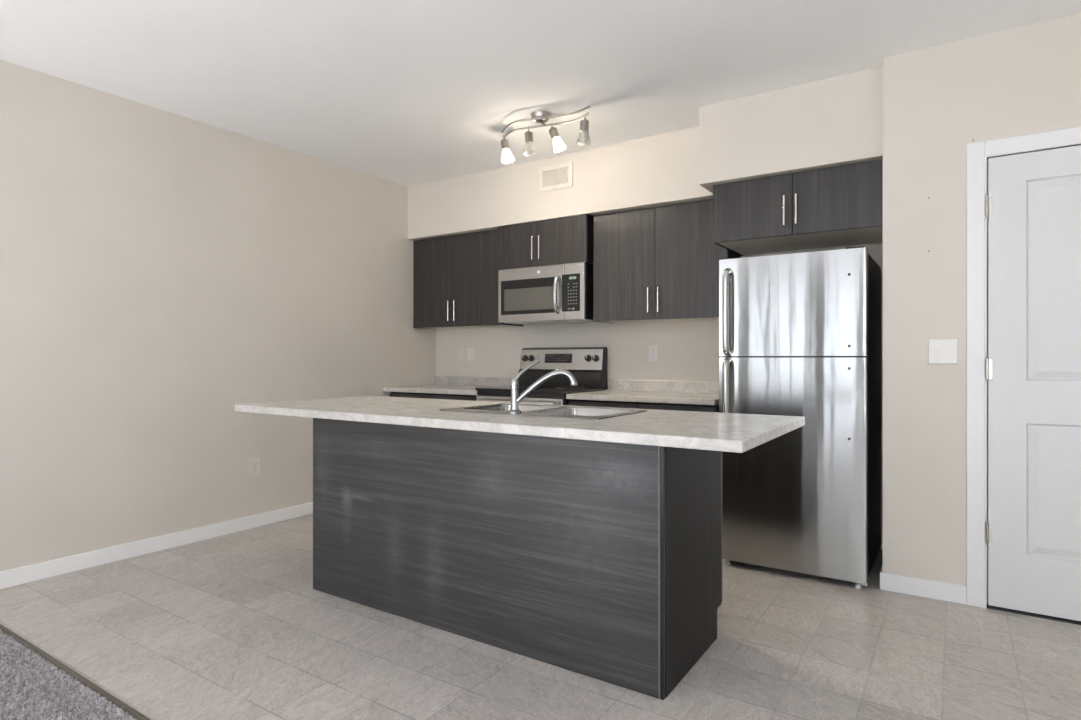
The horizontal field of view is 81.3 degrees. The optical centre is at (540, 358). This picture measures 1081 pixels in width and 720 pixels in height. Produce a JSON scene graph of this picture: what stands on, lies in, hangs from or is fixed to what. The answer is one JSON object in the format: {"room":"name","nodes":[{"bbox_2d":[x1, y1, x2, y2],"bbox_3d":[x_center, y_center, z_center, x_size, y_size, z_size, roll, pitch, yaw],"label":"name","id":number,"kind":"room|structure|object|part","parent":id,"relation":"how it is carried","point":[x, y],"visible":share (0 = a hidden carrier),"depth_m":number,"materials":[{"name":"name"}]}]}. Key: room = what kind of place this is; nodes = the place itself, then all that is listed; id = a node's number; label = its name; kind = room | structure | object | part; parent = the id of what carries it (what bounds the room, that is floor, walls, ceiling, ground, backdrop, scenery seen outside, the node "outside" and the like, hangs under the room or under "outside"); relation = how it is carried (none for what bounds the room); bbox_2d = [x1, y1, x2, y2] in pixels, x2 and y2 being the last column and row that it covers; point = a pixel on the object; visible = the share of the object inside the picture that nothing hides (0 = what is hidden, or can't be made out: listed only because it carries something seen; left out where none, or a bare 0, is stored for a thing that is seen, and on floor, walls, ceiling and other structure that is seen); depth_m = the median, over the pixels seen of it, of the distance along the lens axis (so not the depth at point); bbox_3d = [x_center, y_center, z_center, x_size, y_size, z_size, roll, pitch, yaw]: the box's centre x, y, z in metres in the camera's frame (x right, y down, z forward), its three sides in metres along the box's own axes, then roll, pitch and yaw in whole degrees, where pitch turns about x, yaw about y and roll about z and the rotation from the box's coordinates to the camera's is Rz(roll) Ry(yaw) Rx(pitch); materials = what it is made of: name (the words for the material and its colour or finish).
{"room":"kitchen","nodes":[
{"label":"kitchen","id":0,"kind":"room"},
{"bbox_2d":[0,636,125,719],"bbox_3d":[-1.302,1.196,-0.348,6.390,0.075,3.985,0,0,33],"label":"floor","id":1,"kind":"structure","parent":0,"point":[87,702],"depth_m":2.16,"materials":[{"name":"grey carpet"}]},
{"bbox_2d":[0,629,135,719],"bbox_3d":[-1.798,1.149,1.972,2.795,0.019,0.637,0,0,33],"label":"carpet","id":2,"kind":"object","parent":1,"relation":"on","point":[6,669],"visible":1,"depth_m":2.15,"materials":[{"name":"grey carpet"}]},
{"bbox_2d":[0,59,435,571],"bbox_3d":[-2.986,-0.171,2.810,0.100,2.647,7.405,0,0,33],"label":"wall","id":3,"kind":"structure","parent":0,"point":[162,273],"depth_m":3.79,"materials":[{"name":"paint"}]},
{"bbox_2d":[0,502,312,588],"bbox_3d":[-3.105,1.110,2.527,0.013,0.086,6.600,0,0,33],"label":"baseboard","id":4,"kind":"structure","parent":3,"relation":"attached to","point":[25,574],"depth_m":3.69,"materials":[{"name":"white wood"}]},
{"bbox_2d":[249,457,259,476],"bbox_3d":[-1.945,0.742,4.289,0.011,0.124,0.078,0,0,33],"label":"wall outlet","id":5,"kind":"object","parent":3,"relation":"attached to","point":[254,463],"visible":1,"depth_m":4.28,"materials":[{"name":"beige plastic"}]},
{"bbox_2d":[0,514,1080,719],"bbox_3d":[0.736,1.193,2.743,6.390,0.080,3.420,0,0,33],"label":"floor","id":6,"kind":"structure","parent":0,"point":[233,626],"depth_m":2.47,"materials":[{"name":"tile"}]},
{"bbox_2d":[0,624,149,719],"bbox_3d":[-0.202,1.155,1.308,6.177,0.012,0.022,0,0,33],"label":"trim","id":7,"kind":"structure","parent":6,"relation":"on","point":[137,715],"depth_m":2.27,"materials":[{"name":"brown metal"}]},
{"bbox_2d":[389,392,476,400],"bbox_3d":[-0.704,0.716,5.230,0.957,0.874,0.649,0,0,33],"label":"base cabinet","id":8,"kind":"object","parent":6,"relation":"on","point":[392,394],"visible":0.09,"depth_m":4.98,"materials":[{"name":"laminate"}]},
{"bbox_3d":[-1.057,0.372,5.128,0.476,0.154,0.019,0,0,33],"label":"drawer","id":9,"kind":"part","parent":8,"relation":"part of","materials":[{"name":"laminate"}]},
{"bbox_2d":[383,376,511,394],"bbox_3d":[-0.719,0.221,5.244,1.004,0.116,0.644,0,0,33],"label":"countertop","id":10,"kind":"structure","parent":8,"relation":"on","point":[457,385],"depth_m":5.37,"materials":[{"name":"laminate"}]},
{"bbox_3d":[-0.658,0.372,4.865,0.476,0.154,0.019,0,0,33],"label":"drawer","id":11,"kind":"part","parent":8,"relation":"part of","materials":[{"name":"laminate"}]},
{"bbox_2d":[313,418,721,699],"bbox_3d":[-0.173,0.713,2.912,1.854,0.880,0.680,0,0,33],"label":"kitchen island","id":12,"kind":"object","parent":6,"relation":"on","point":[598,560],"visible":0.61,"depth_m":2.45,"materials":[{"name":"laminate"}]},
{"bbox_2d":[235,396,804,452],"bbox_3d":[-0.245,0.254,2.874,2.557,0.036,0.894,0,0,33],"label":"island countertop","id":13,"kind":"structure","parent":12,"relation":"on","point":[712,431],"depth_m":2.38,"materials":[{"name":"stone"}]},
{"bbox_2d":[508,359,577,412],"bbox_3d":[0.009,0.118,2.671,0.298,0.227,0.060,0,0,5],"label":"kitchen faucet","id":14,"kind":"object","parent":13,"relation":"on","point":[515,399],"visible":1,"depth_m":2.67,"materials":[{"name":"silver metal"}]},
{"bbox_3d":[-0.059,0.052,2.683,0.112,0.093,0.021,0,0,-2],"label":"lever","id":15,"kind":"part","parent":14,"relation":"part of","materials":[{"name":"silver metal"}]},
{"bbox_3d":[0.025,0.120,2.671,0.267,0.146,0.034,0,0,2],"label":"spout","id":16,"kind":"part","parent":14,"relation":"part of","materials":[{"name":"silver metal"}]},
{"bbox_2d":[440,403,646,419],"bbox_3d":[0.007,0.317,2.824,0.817,0.170,0.500,0,0,33],"label":"sink","id":17,"kind":"object","parent":13,"relation":"in","point":[587,413],"visible":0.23,"depth_m":2.89,"materials":[{"name":"silver metal"}]},
{"bbox_3d":[0.584,0.713,2.391,0.017,0.880,0.607,0,0,33],"label":"panel","id":18,"kind":"part","parent":12,"relation":"part of","materials":[{"name":"laminate"}]},
{"bbox_3d":[0.570,0.659,2.776,0.460,0.736,0.018,0,0,33],"label":"door","id":19,"kind":"part","parent":12,"relation":"part of","materials":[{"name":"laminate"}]},
{"bbox_2d":[475,347,607,404],"bbox_3d":[-0.003,0.535,4.711,0.772,1.236,0.714,0,0,33],"label":"range","id":20,"kind":"object","parent":6,"relation":"on","point":[588,365],"visible":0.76,"depth_m":4.79,"materials":[{"name":"silver metal"}]},
{"bbox_3d":[-0.181,0.311,4.441,0.661,0.026,0.067,0,0,33],"label":"oven handle","id":21,"kind":"part","parent":20,"relation":"part of","materials":[{"name":"silver metal"}]},
{"bbox_3d":[-0.156,0.598,4.479,0.752,0.641,0.026,0,0,33],"label":"oven door","id":22,"kind":"part","parent":20,"relation":"part of","materials":[{"name":"silver metal"}]},
{"bbox_3d":[0.013,0.257,4.736,0.756,0.032,0.618,0,0,33],"label":"rail","id":23,"kind":"part","parent":20,"relation":"part of","materials":[{"name":"black metal"}]},
{"bbox_2d":[475,385,607,393],"bbox_3d":[0.014,0.231,4.737,0.772,0.020,0.645,0,0,33],"label":"cooktop","id":24,"kind":"object","parent":20,"relation":"in","point":[542,389],"depth_m":4.58,"materials":[{"name":"black glass"}]},
{"bbox_3d":[0.152,0.011,4.948,0.754,0.160,0.028,0,0,33],"label":"control panel","id":25,"kind":"part","parent":20,"relation":"part of","materials":[{"name":"silver metal"}]},
{"bbox_3d":[0.358,0.001,4.796,0.052,0.052,0.035,0,0,33],"label":"knob","id":26,"kind":"part","parent":20,"relation":"part of","materials":[{"name":"black plastic"}]},
{"bbox_3d":[0.412,0.001,4.760,0.052,0.052,0.035,0,0,33],"label":"knob","id":27,"kind":"part","parent":20,"relation":"part of","materials":[{"name":"black plastic"}]},
{"bbox_2d":[569,399,718,411],"bbox_3d":[0.774,0.716,4.255,1.019,0.874,0.649,0,0,33],"label":"base cabinet","id":28,"kind":"object","parent":6,"relation":"on","point":[596,403],"visible":0.15,"depth_m":3.99,"materials":[{"name":"laminate"}]},
{"bbox_3d":[0.407,0.372,4.163,0.506,0.154,0.019,0,0,33],"label":"drawer","id":29,"kind":"part","parent":28,"relation":"part of","materials":[{"name":"laminate"}]},
{"bbox_2d":[566,379,718,404],"bbox_3d":[0.776,0.221,4.258,1.023,0.116,0.644,0,0,33],"label":"countertop","id":30,"kind":"structure","parent":28,"relation":"on","point":[648,391],"depth_m":4.31,"materials":[{"name":"laminate"}]},
{"bbox_3d":[0.833,0.372,3.882,0.506,0.154,0.019,0,0,33],"label":"drawer","id":31,"kind":"part","parent":28,"relation":"part of","materials":[{"name":"laminate"}]},
{"bbox_2d":[719,246,880,588],"bbox_3d":[1.491,0.296,3.602,0.743,1.713,0.824,0,0,33],"label":"refrigerator","id":32,"kind":"object","parent":6,"relation":"on","point":[800,333],"visible":0.87,"depth_m":3.29,"materials":[{"name":"grey metal"}]},
{"bbox_3d":[1.023,0.180,3.462,0.034,0.380,0.075,0,0,33],"label":"handle","id":33,"kind":"part","parent":32,"relation":"part of","materials":[{"name":"silver metal"}]},
{"bbox_3d":[1.023,-0.253,3.462,0.034,0.494,0.075,0,0,33],"label":"handle","id":34,"kind":"part","parent":32,"relation":"part of","materials":[{"name":"silver metal"}]},
{"bbox_3d":[1.317,0.557,3.338,0.743,1.120,0.060,0,0,33],"label":"fresh food door","id":35,"kind":"part","parent":32,"relation":"part of","materials":[{"name":"silver metal"}]},
{"bbox_3d":[1.317,-0.280,3.338,0.743,0.537,0.060,0,0,33],"label":"freezer door","id":36,"kind":"part","parent":32,"relation":"part of","materials":[{"name":"silver metal"}]},
{"bbox_2d":[0,0,1080,186],"bbox_3d":[-0.360,-1.544,1.079,6.390,0.100,7.405,0,0,33],"label":"ceiling","id":37,"kind":"structure","parent":0,"point":[407,93],"depth_m":3.10,"materials":[{"name":"paint"}]},
{"bbox_2d":[501,105,590,162],"bbox_3d":[0.019,-1.384,3.869,0.724,0.220,0.223,0,0,33],"label":"track light","id":38,"kind":"object","parent":37,"relation":"attached to","point":[540,116],"visible":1,"depth_m":3.87,"materials":[{"name":"silver metal"}]},
{"bbox_3d":[-0.217,-1.322,4.088,0.040,0.068,0.040,0,0,33],"label":"bulb","id":39,"kind":"part","parent":38,"relation":"part of","materials":[{"name":"white glass"}]},
{"bbox_3d":[-0.211,-1.318,4.086,0.084,0.087,0.086,0,0,33],"label":"lamp shade","id":40,"kind":"part","parent":38,"relation":"part of","materials":[{"name":"white glass"}]},
{"bbox_3d":[-0.066,-1.317,3.948,0.086,0.081,0.086,0,0,33],"label":"lamp shade","id":41,"kind":"part","parent":38,"relation":"part of","materials":[{"name":"clear glass"}]},
{"bbox_3d":[0.007,-1.444,3.804,0.671,0.017,0.102,0,0,33],"label":"rail","id":42,"kind":"part","parent":38,"relation":"part of","materials":[{"name":"silver metal"}]},
{"bbox_3d":[0.022,-1.444,3.912,0.663,0.017,0.079,0,0,33],"label":"rail","id":43,"kind":"part","parent":38,"relation":"part of","materials":[{"name":"silver metal"}]},
{"bbox_3d":[0.109,-1.328,3.888,0.045,0.067,0.040,0,0,33],"label":"bulb","id":44,"kind":"part","parent":38,"relation":"part of","materials":[{"name":"white glass"}]},
{"bbox_3d":[0.118,-1.321,3.886,0.087,0.094,0.085,0,0,33],"label":"lamp shade","id":45,"kind":"part","parent":38,"relation":"part of","materials":[{"name":"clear glass"}]},
{"bbox_3d":[0.258,-1.317,3.765,0.086,0.081,0.086,0,0,33],"label":"lamp shade","id":46,"kind":"part","parent":38,"relation":"part of","materials":[{"name":"clear glass"}]},
{"bbox_3d":[0.259,-1.320,3.763,0.040,0.068,0.040,0,0,33],"label":"bulb","id":47,"kind":"part","parent":38,"relation":"part of","materials":[{"name":"white glass"}]},
{"bbox_2d":[408,66,882,240],"bbox_3d":[0.399,-1.266,4.506,3.685,0.457,0.648,0,0,33],"label":"soffit","id":48,"kind":"structure","parent":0,"point":[835,121],"depth_m":4.10,"materials":[{"name":"paint"}]},
{"bbox_2d":[498,214,592,269],"bbox_3d":[0.085,-0.863,4.859,0.796,0.344,0.399,0,0,33],"label":"upper cabinet","id":49,"kind":"object","parent":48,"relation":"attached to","point":[563,240],"visible":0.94,"depth_m":4.69,"materials":[{"name":"laminate"}]},
{"bbox_3d":[-0.174,-0.861,4.845,0.377,0.340,0.018,0,0,33],"label":"door","id":50,"kind":"part","parent":49,"relation":"part of","materials":[{"name":"laminate"}]},
{"bbox_3d":[-0.058,-0.827,4.737,0.012,0.173,0.037,0,0,33],"label":"handle","id":51,"kind":"part","parent":49,"relation":"part of","materials":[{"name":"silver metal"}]},
{"bbox_3d":[-0.006,-0.827,4.703,0.012,0.173,0.037,0,0,33],"label":"handle","id":52,"kind":"part","parent":49,"relation":"part of","materials":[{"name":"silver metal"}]},
{"bbox_2d":[498,262,592,324],"bbox_3d":[0.077,-0.480,4.844,0.770,0.418,0.430,0,0,33],"label":"microwave","id":53,"kind":"object","parent":49,"relation":"attached to","point":[560,293],"visible":0.99,"depth_m":4.68,"materials":[{"name":"silver metal"}]},
{"bbox_3d":[-0.073,-0.482,4.772,0.599,0.410,0.027,0,0,33],"label":"door","id":54,"kind":"part","parent":53,"relation":"part of","materials":[{"name":"silver metal"}]},
{"bbox_3d":[0.081,-0.278,4.849,0.710,0.009,0.255,0,0,33],"label":"underside panel","id":55,"kind":"part","parent":53,"relation":"part of","materials":[{"name":"grey plastic"}]},
{"bbox_3d":[0.116,-0.469,4.603,0.031,0.291,0.069,0,0,33],"label":"handle","id":56,"kind":"part","parent":53,"relation":"part of","materials":[{"name":"silver metal"}]},
{"bbox_3d":[0.250,-0.482,4.559,0.168,0.410,0.027,0,0,33],"label":"control panel","id":57,"kind":"part","parent":53,"relation":"part of","materials":[{"name":"silver metal"}]},
{"bbox_3d":[0.159,-0.861,4.626,0.413,0.340,0.018,0,0,33],"label":"door","id":58,"kind":"part","parent":49,"relation":"part of","materials":[{"name":"laminate"}]},
{"bbox_2d":[539,161,572,191],"bbox_3d":[0.113,-1.337,4.650,0.290,0.184,0.012,0,0,33],"label":"air vent","id":59,"kind":"object","parent":48,"relation":"in","point":[557,176],"visible":1,"depth_m":4.65,"materials":[{"name":"white metal"}]},
{"bbox_2d":[436,243,882,548],"bbox_3d":[0.652,-0.171,4.786,3.800,2.647,0.100,0,0,33],"label":"wall","id":60,"kind":"structure","parent":0,"point":[688,350],"depth_m":4.76,"materials":[{"name":"paint"}]},
{"bbox_2d":[413,229,523,328],"bbox_3d":[-0.640,-0.649,5.379,0.979,0.770,0.329,0,0,33],"label":"upper cabinet","id":61,"kind":"object","parent":60,"relation":"attached to","point":[455,277],"visible":0.9,"depth_m":5.26,"materials":[{"name":"laminate"}]},
{"bbox_3d":[-0.918,-0.647,5.419,0.469,0.766,0.018,0,0,33],"label":"door","id":62,"kind":"part","parent":61,"relation":"part of","materials":[{"name":"laminate"}]},
{"bbox_3d":[-0.769,-0.397,5.290,0.012,0.169,0.037,0,0,33],"label":"handle","id":63,"kind":"part","parent":61,"relation":"part of","materials":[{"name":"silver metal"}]},
{"bbox_3d":[-0.713,-0.397,5.253,0.012,0.169,0.037,0,0,33],"label":"handle","id":64,"kind":"part","parent":61,"relation":"part of","materials":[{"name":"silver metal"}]},
{"bbox_3d":[-0.628,-0.275,5.398,0.947,0.016,0.261,0,0,33],"label":"panel","id":65,"kind":"part","parent":61,"relation":"part of","materials":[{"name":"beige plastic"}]},
{"bbox_3d":[-0.508,-0.647,5.150,0.504,0.766,0.018,0,0,33],"label":"door","id":66,"kind":"part","parent":61,"relation":"part of","materials":[{"name":"laminate"}]},
{"bbox_2d":[468,348,473,360],"bbox_3d":[-0.615,-0.033,5.558,0.070,0.115,0.008,0,0,33],"label":"wall outlet","id":67,"kind":"object","parent":60,"relation":"attached to","point":[470,350],"visible":1,"depth_m":5.55,"materials":[{"name":"white plastic"}]},
{"bbox_2d":[435,376,511,385],"bbox_3d":[-0.547,0.203,5.505,1.004,0.080,0.019,0,0,33],"label":"backsplash","id":68,"kind":"structure","parent":60,"relation":"attached to","point":[439,380],"depth_m":5.53,"materials":[{"name":"laminate"}]},
{"bbox_2d":[649,346,657,360],"bbox_3d":[0.825,-0.034,4.608,0.070,0.115,0.008,0,0,33],"label":"wall outlet","id":69,"kind":"object","parent":60,"relation":"attached to","point":[653,350],"visible":1,"depth_m":4.60,"materials":[{"name":"white plastic"}]},
{"bbox_2d":[609,379,718,392],"bbox_3d":[0.949,0.203,4.519,1.023,0.080,0.019,0,0,33],"label":"backsplash","id":70,"kind":"structure","parent":60,"relation":"attached to","point":[630,385],"depth_m":4.54,"materials":[{"name":"laminate"}]},
{"bbox_2d":[593,199,740,322],"bbox_3d":[0.858,-0.647,4.392,0.973,0.767,0.329,0,0,33],"label":"upper cabinet","id":71,"kind":"object","parent":60,"relation":"attached to","point":[661,263],"visible":0.84,"depth_m":4.29,"materials":[{"name":"laminate"}]},
{"bbox_3d":[0.585,-0.645,4.428,0.475,0.763,0.018,0,0,33],"label":"door","id":72,"kind":"part","parent":71,"relation":"part of","materials":[{"name":"laminate"}]},
{"bbox_3d":[0.736,-0.397,4.297,0.012,0.169,0.037,0,0,33],"label":"handle","id":73,"kind":"part","parent":71,"relation":"part of","materials":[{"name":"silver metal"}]},
{"bbox_3d":[0.797,-0.397,4.257,0.012,0.169,0.037,0,0,33],"label":"handle","id":74,"kind":"part","parent":71,"relation":"part of","materials":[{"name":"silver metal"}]},
{"bbox_3d":[0.870,-0.275,4.410,0.941,0.016,0.261,0,0,33],"label":"panel","id":75,"kind":"part","parent":71,"relation":"part of","materials":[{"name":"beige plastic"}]},
{"bbox_3d":[0.992,-0.645,4.160,0.492,0.763,0.018,0,0,33],"label":"door","id":76,"kind":"part","parent":71,"relation":"part of","materials":[{"name":"laminate"}]},
{"bbox_2d":[713,159,882,255],"bbox_3d":[1.559,-0.862,3.743,0.902,0.347,0.639,0,0,33],"label":"upper cabinet","id":77,"kind":"object","parent":60,"relation":"attached to","point":[837,206],"visible":0.93,"depth_m":3.52,"materials":[{"name":"laminate"}]},
{"bbox_3d":[1.219,-0.860,3.639,0.447,0.343,0.018,0,0,33],"label":"door","id":78,"kind":"part","parent":77,"relation":"part of","materials":[{"name":"laminate"}]},
{"bbox_3d":[1.360,-0.823,3.514,0.012,0.165,0.037,0,0,33],"label":"handle","id":79,"kind":"part","parent":77,"relation":"part of","materials":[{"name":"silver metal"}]},
{"bbox_3d":[1.413,-0.823,3.479,0.012,0.165,0.037,0,0,33],"label":"handle","id":80,"kind":"part","parent":77,"relation":"part of","materials":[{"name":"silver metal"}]},
{"bbox_3d":[1.571,-0.699,3.762,0.870,0.016,0.571,0,0,33],"label":"panel","id":81,"kind":"part","parent":77,"relation":"part of","materials":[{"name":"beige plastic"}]},
{"bbox_3d":[1.596,-0.860,3.390,0.449,0.343,0.018,0,0,33],"label":"door","id":82,"kind":"part","parent":77,"relation":"part of","materials":[{"name":"laminate"}]},
{"bbox_2d":[883,13,1080,602],"bbox_3d":[2.956,-0.171,2.762,2.505,2.647,0.744,0,0,33],"label":"wall","id":83,"kind":"structure","parent":0,"point":[1023,80],"depth_m":3.02,"materials":[{"name":"paint"}]},
{"bbox_2d":[880,565,965,604],"bbox_3d":[2.047,1.109,3.353,0.360,0.088,0.757,0,0,33],"label":"baseboard","id":84,"kind":"structure","parent":83,"relation":"attached to","point":[926,588],"depth_m":3.03,"materials":[{"name":"white wood"}]},
{"bbox_2d":[929,339,957,362],"bbox_3d":[1.915,-0.034,2.996,0.117,0.117,0.012,0,0,33],"label":"light switch","id":85,"kind":"object","parent":83,"relation":"attached to","point":[940,350],"visible":1,"depth_m":3.00,"materials":[{"name":"white plastic"}]},
{"bbox_2d":[966,126,1080,608],"bbox_3d":[2.396,0.077,2.675,0.974,2.152,0.017,0,0,33],"label":"trim","id":86,"kind":"structure","parent":83,"relation":"attached to","point":[976,152],"depth_m":2.92,"materials":[{"name":"white wood"}]},
{"bbox_2d":[985,145,1080,620],"bbox_3d":[2.384,0.108,2.666,0.819,2.055,0.102,0,0,33],"label":"door","id":87,"kind":"structure","parent":83,"relation":"in","point":[1033,199],"depth_m":2.81,"materials":[{"name":"white wood"}]},
{"bbox_2d":[987,603,1080,624],"bbox_3d":[2.415,1.150,2.703,0.820,0.006,0.060,0,0,33],"label":"threshold","id":88,"kind":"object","parent":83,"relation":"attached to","point":[988,606],"depth_m":2.82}
]}

